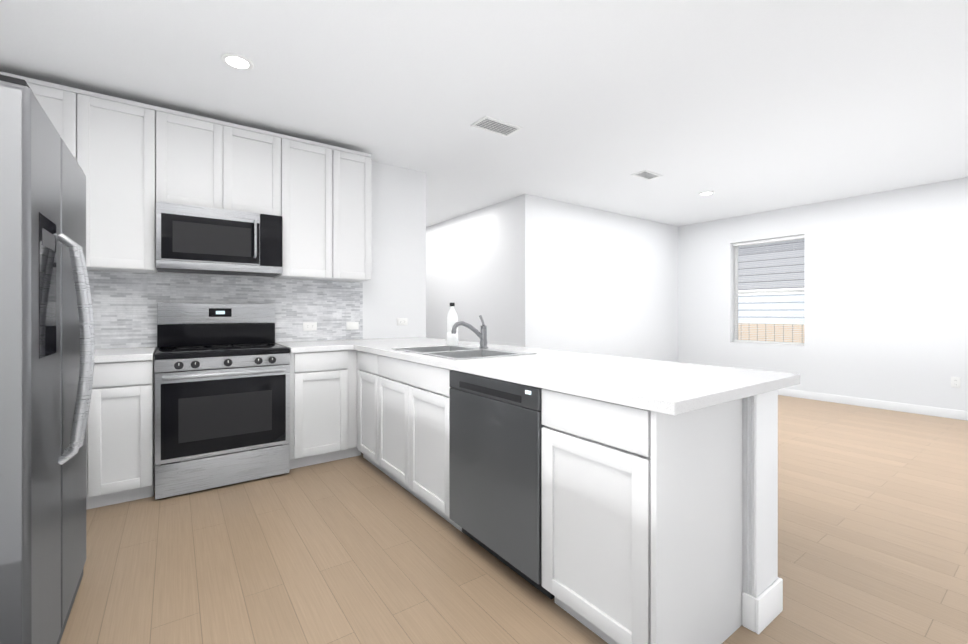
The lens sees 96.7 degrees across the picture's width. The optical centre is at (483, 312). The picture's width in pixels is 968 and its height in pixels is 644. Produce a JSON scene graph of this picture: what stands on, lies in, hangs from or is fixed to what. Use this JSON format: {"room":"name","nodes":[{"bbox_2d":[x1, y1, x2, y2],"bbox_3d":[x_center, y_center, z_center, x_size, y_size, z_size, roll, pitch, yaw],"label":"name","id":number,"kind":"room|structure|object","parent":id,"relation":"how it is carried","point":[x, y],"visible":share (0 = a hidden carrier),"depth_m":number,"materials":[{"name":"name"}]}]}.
{"room":"kitchen","nodes":[
{"label":"kitchen","id":0,"kind":"room"},
{"bbox_2d":[104,161,425,350],"bbox_3d":[-2.045,-0.150,3.512,3.470,2.620,0.120,0,0,-36],"label":"wall","id":1,"kind":"structure","parent":0,"point":[394,288],"depth_m":4.28,"materials":[{"name":"paint"}]},
{"bbox_2d":[0,71,91,270],"bbox_3d":[-2.790,-0.845,2.695,0.512,1.110,0.328,0,0,-36],"label":"upper cabinet","id":2,"kind":"object","parent":1,"relation":"attached to","point":[69,109],"depth_m":2.67,"materials":[{"name":"white paint"}]},
{"bbox_2d":[92,92,167,272],"bbox_3d":[-2.473,-0.845,2.923,0.512,1.110,0.328,0,0,-36],"label":"upper cabinet","id":3,"kind":"object","parent":1,"relation":"attached to","point":[136,161],"depth_m":2.83,"materials":[{"name":"white paint"}]},
{"bbox_2d":[168,109,235,210],"bbox_3d":[-2.132,-1.073,3.170,0.450,0.655,0.328,0,0,-36],"label":"upper cabinet","id":4,"kind":"object","parent":1,"relation":"attached to","point":[201,150],"depth_m":3.06,"materials":[{"name":"white paint"}]},
{"bbox_2d":[156,201,282,276],"bbox_3d":[-1.961,-0.521,3.216,0.774,0.442,0.434,0,0,-36],"label":"microwave","id":5,"kind":"object","parent":4,"relation":"attached to","point":[198,239],"visible":1,"depth_m":3.06,"materials":[{"name":"grey metal"}]},
{"bbox_2d":[87,271,362,348],"bbox_3d":[-2.233,-0.020,3.295,2.668,0.536,0.008,0,0,-36],"label":"backsplash","id":6,"kind":"structure","parent":1,"relation":"attached to","point":[124,306],"depth_m":3.38,"materials":[{"name":"tile"}]},
{"bbox_2d":[303,322,316,330],"bbox_3d":[-1.533,0.119,3.791,0.116,0.072,0.006,0,0,-36],"label":"outlet","id":7,"kind":"object","parent":6,"relation":"attached to","point":[309,326],"visible":1,"depth_m":3.79,"materials":[{"name":"white plastic"}]},
{"bbox_2d":[346,322,358,329],"bbox_3d":[-1.226,0.119,4.013,0.116,0.072,0.006,0,0,-36],"label":"light switch","id":8,"kind":"object","parent":6,"relation":"attached to","point":[352,325],"visible":1,"depth_m":4.01,"materials":[{"name":"white plastic"}]},
{"bbox_2d":[236,124,283,218],"bbox_3d":[-1.864,-1.073,3.363,0.449,0.655,0.328,0,0,-36],"label":"upper cabinet","id":9,"kind":"object","parent":1,"relation":"attached to","point":[259,153],"depth_m":3.28,"materials":[{"name":"white paint"}]},
{"bbox_2d":[274,135,343,280],"bbox_3d":[-1.520,-0.845,3.611,0.519,1.110,0.328,0,0,-36],"label":"upper cabinet","id":10,"kind":"object","parent":1,"relation":"attached to","point":[313,221],"depth_m":3.51,"materials":[{"name":"white paint"}]},
{"bbox_2d":[340,148,370,281],"bbox_3d":[-1.247,-0.845,3.808,0.398,1.110,0.328,0,0,-36],"label":"upper cabinet","id":11,"kind":"object","parent":1,"relation":"attached to","point":[357,165],"depth_m":3.73,"materials":[{"name":"white paint"}]},
{"bbox_2d":[397,318,407,324],"bbox_3d":[-0.820,0.089,4.318,0.116,0.072,0.006,0,0,-36],"label":"outlet","id":12,"kind":"object","parent":1,"relation":"attached to","point":[402,321],"visible":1,"depth_m":4.32,"materials":[{"name":"white plastic"}]},
{"bbox_2d":[426,194,533,347],"bbox_3d":[-0.615,-0.153,6.937,0.120,2.620,4.000,0,0,-36],"label":"wall","id":13,"kind":"structure","parent":0,"point":[481,261],"depth_m":5.94,"materials":[{"name":"paint"}]},
{"bbox_2d":[0,0,967,226],"bbox_3d":[0.895,-1.510,3.709,8.470,0.100,11.240,0,0,-36],"label":"ceiling","id":14,"kind":"structure","parent":0,"point":[741,107],"depth_m":2.75,"materials":[{"name":"white paint"}]},
{"bbox_2d":[221,53,253,70],"bbox_3d":[-1.431,-1.455,2.499,0.168,0.008,0.168,0,0,-36],"label":"recessed light","id":15,"kind":"object","parent":14,"relation":"in","point":[237,62],"visible":1,"depth_m":2.49,"materials":[{"name":"white plastic"}]},
{"bbox_2d":[470,116,522,136],"bbox_3d":[0.099,-1.456,3.369,0.360,0.008,0.210,0,0,-36],"label":"ceiling vent","id":16,"kind":"object","parent":14,"relation":"in","point":[495,126],"visible":1,"depth_m":3.36,"materials":[{"name":"white plastic"}]},
{"bbox_2d":[631,170,662,179],"bbox_3d":[1.722,-1.456,4.554,0.300,0.008,0.180,0,0,-36],"label":"ceiling vent","id":17,"kind":"object","parent":14,"relation":"in","point":[646,175],"visible":1,"depth_m":4.55,"materials":[{"name":"white plastic"}]},
{"bbox_2d":[699,191,713,195],"bbox_3d":[2.715,-1.457,5.246,0.168,0.008,0.168,0,0,-36],"label":"recessed light","id":18,"kind":"object","parent":14,"relation":"in","point":[706,193],"visible":1,"depth_m":5.24,"materials":[{"name":"white plastic"}]},
{"bbox_2d":[60,395,967,643],"bbox_3d":[0.895,1.190,3.711,8.470,0.060,11.240,0,0,-36],"label":"floor","id":19,"kind":"structure","parent":0,"point":[872,526],"depth_m":2.02,"materials":[{"name":"brown wood"}]},
{"bbox_2d":[0,74,94,643],"bbox_3d":[-1.808,0.267,1.308,0.934,1.789,0.931,0,0,-36],"label":"refrigerator","id":20,"kind":"object","parent":19,"relation":"on","point":[47,345],"visible":1,"depth_m":1.25,"materials":[{"name":"metal"}]},
{"bbox_2d":[86,363,101,509],"bbox_3d":[-2.638,0.726,2.621,0.520,0.868,0.628,0,0,-36],"label":"base cabinet","id":21,"kind":"object","parent":19,"relation":"on","point":[93,428],"depth_m":2.50,"materials":[{"name":"white paint"}]},
{"bbox_2d":[94,347,155,362],"bbox_3d":[-2.676,0.270,2.581,1.112,0.040,0.646,0,0,-36],"label":"countertop","id":22,"kind":"structure","parent":21,"relation":"on","point":[141,353],"depth_m":2.63,"materials":[{"name":"stone"}]},
{"bbox_2d":[102,358,154,505],"bbox_3d":[-2.377,0.726,2.809,0.363,0.868,0.628,0,0,-36],"label":"base cabinet","id":23,"kind":"object","parent":19,"relation":"on","point":[128,387],"depth_m":2.60,"materials":[{"name":"white paint"}]},
{"bbox_2d":[154,302,289,499],"bbox_3d":[-1.875,0.542,3.098,0.774,1.235,0.722,0,0,-36],"label":"range","id":24,"kind":"object","parent":19,"relation":"on","point":[222,410],"visible":1,"depth_m":2.90,"materials":[{"name":"grey metal"}]},
{"bbox_2d":[289,350,349,468],"bbox_3d":[-1.420,0.726,3.500,0.421,0.868,0.628,0,0,-36],"label":"base cabinet","id":25,"kind":"object","parent":19,"relation":"on","point":[319,381],"depth_m":3.26,"materials":[{"name":"white paint"}]},
{"bbox_2d":[274,340,349,352],"bbox_3d":[-1.406,0.270,3.497,0.436,0.040,0.649,0,0,-36],"label":"countertop","id":26,"kind":"structure","parent":25,"relation":"on","point":[330,345],"depth_m":3.31,"materials":[{"name":"stone"}]},
{"bbox_2d":[334,337,799,415],"bbox_3d":[-0.053,0.270,2.831,0.938,0.040,3.313,0,0,-36],"label":"countertop","id":27,"kind":"structure","parent":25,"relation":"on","point":[670,388],"depth_m":1.75,"materials":[{"name":"stone"}]},
{"bbox_2d":[446,303,457,344],"bbox_3d":[-0.247,0.085,3.336,0.092,0.328,0.092,0,0,-36],"label":"water bottle","id":28,"kind":"object","parent":27,"relation":"on","point":[451,321],"visible":0.92,"depth_m":3.30,"materials":[{"name":"white plastic"}]},
{"bbox_2d":[391,345,536,359],"bbox_3d":[-0.160,0.347,2.789,0.570,0.205,0.850,0,0,-36],"label":"sink basin","id":29,"kind":"object","parent":27,"relation":"in","point":[456,352],"visible":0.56,"depth_m":2.80,"materials":[{"name":"silver metal"}]},
{"bbox_2d":[451,315,487,348],"bbox_3d":[-0.104,0.130,2.912,0.288,0.228,0.099,0,0,-36],"label":"faucet","id":30,"kind":"object","parent":27,"relation":"on","point":[482,334],"visible":1,"depth_m":2.94,"materials":[{"name":"silver metal"}]},
{"bbox_2d":[354,350,451,481],"bbox_3d":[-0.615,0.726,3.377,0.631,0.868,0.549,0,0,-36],"label":"base cabinet","id":31,"kind":"object","parent":19,"relation":"on","point":[401,407],"depth_m":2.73,"materials":[{"name":"white paint"}]},
{"bbox_2d":[346,337,409,340],"bbox_3d":[-0.962,0.269,3.818,0.420,0.040,0.646,0,0,-36],"label":"countertop","id":32,"kind":"structure","parent":31,"relation":"on","point":[383,339],"depth_m":4.03,"materials":[{"name":"stone"}]},
{"bbox_2d":[449,370,554,598],"bbox_3d":[0.267,0.729,2.129,0.621,0.864,0.668,0,0,-36],"label":"dishwasher","id":33,"kind":"object","parent":19,"relation":"on","point":[495,467],"visible":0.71,"depth_m":1.88,"materials":[{"name":"grey metal"}]},
{"bbox_2d":[542,389,757,643],"bbox_3d":[0.622,0.727,1.662,0.633,0.868,0.497,0,0,-36],"label":"base cabinet","id":34,"kind":"object","parent":19,"relation":"on","point":[659,528],"depth_m":1.45,"materials":[{"name":"white paint"}]},
{"bbox_2d":[534,196,677,361],"bbox_3d":[1.924,-0.152,6.377,3.280,2.620,0.120,0,0,-36],"label":"wall","id":35,"kind":"structure","parent":0,"point":[600,282],"depth_m":6.15,"materials":[{"name":"paint"}]},
{"bbox_2d":[678,177,967,410],"bbox_3d":[5.383,-0.151,4.558,0.200,2.620,7.120,0,0,-36],"label":"wall","id":36,"kind":"structure","parent":0,"point":[885,295],"depth_m":5.35,"materials":[{"name":"paint"}]},
{"bbox_2d":[730,235,804,346],"bbox_3d":[4.136,-0.307,6.273,0.184,1.526,0.956,0,0,-36],"label":"window unit","id":37,"kind":"structure","parent":36,"relation":"in","point":[736,293],"depth_m":6.29,"materials":[{"name":"white plastic"}]},
{"bbox_2d":[778,388,967,420],"bbox_3d":[5.332,1.109,4.448,0.013,0.100,6.999,0,0,-36],"label":"baseboard","id":38,"kind":"structure","parent":36,"relation":"attached to","point":[925,410],"depth_m":5.19,"materials":[{"name":"white paint"}]},
{"bbox_2d":[951,377,960,387],"bbox_3d":[5.153,0.759,4.701,0.006,0.116,0.072,0,0,-36],"label":"outlet","id":39,"kind":"object","parent":36,"relation":"attached to","point":[955,382],"visible":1,"depth_m":4.69,"materials":[{"name":"white plastic"}]},
{"label":"outside","id":40,"kind":"structure","parent":0,"visible":0},
{"bbox_2d":[738,239,803,342],"bbox_3d":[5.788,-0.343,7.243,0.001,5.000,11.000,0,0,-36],"label":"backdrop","id":41,"kind":"structure","parent":40,"point":[791,272],"depth_m":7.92,"materials":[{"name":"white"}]}
]}

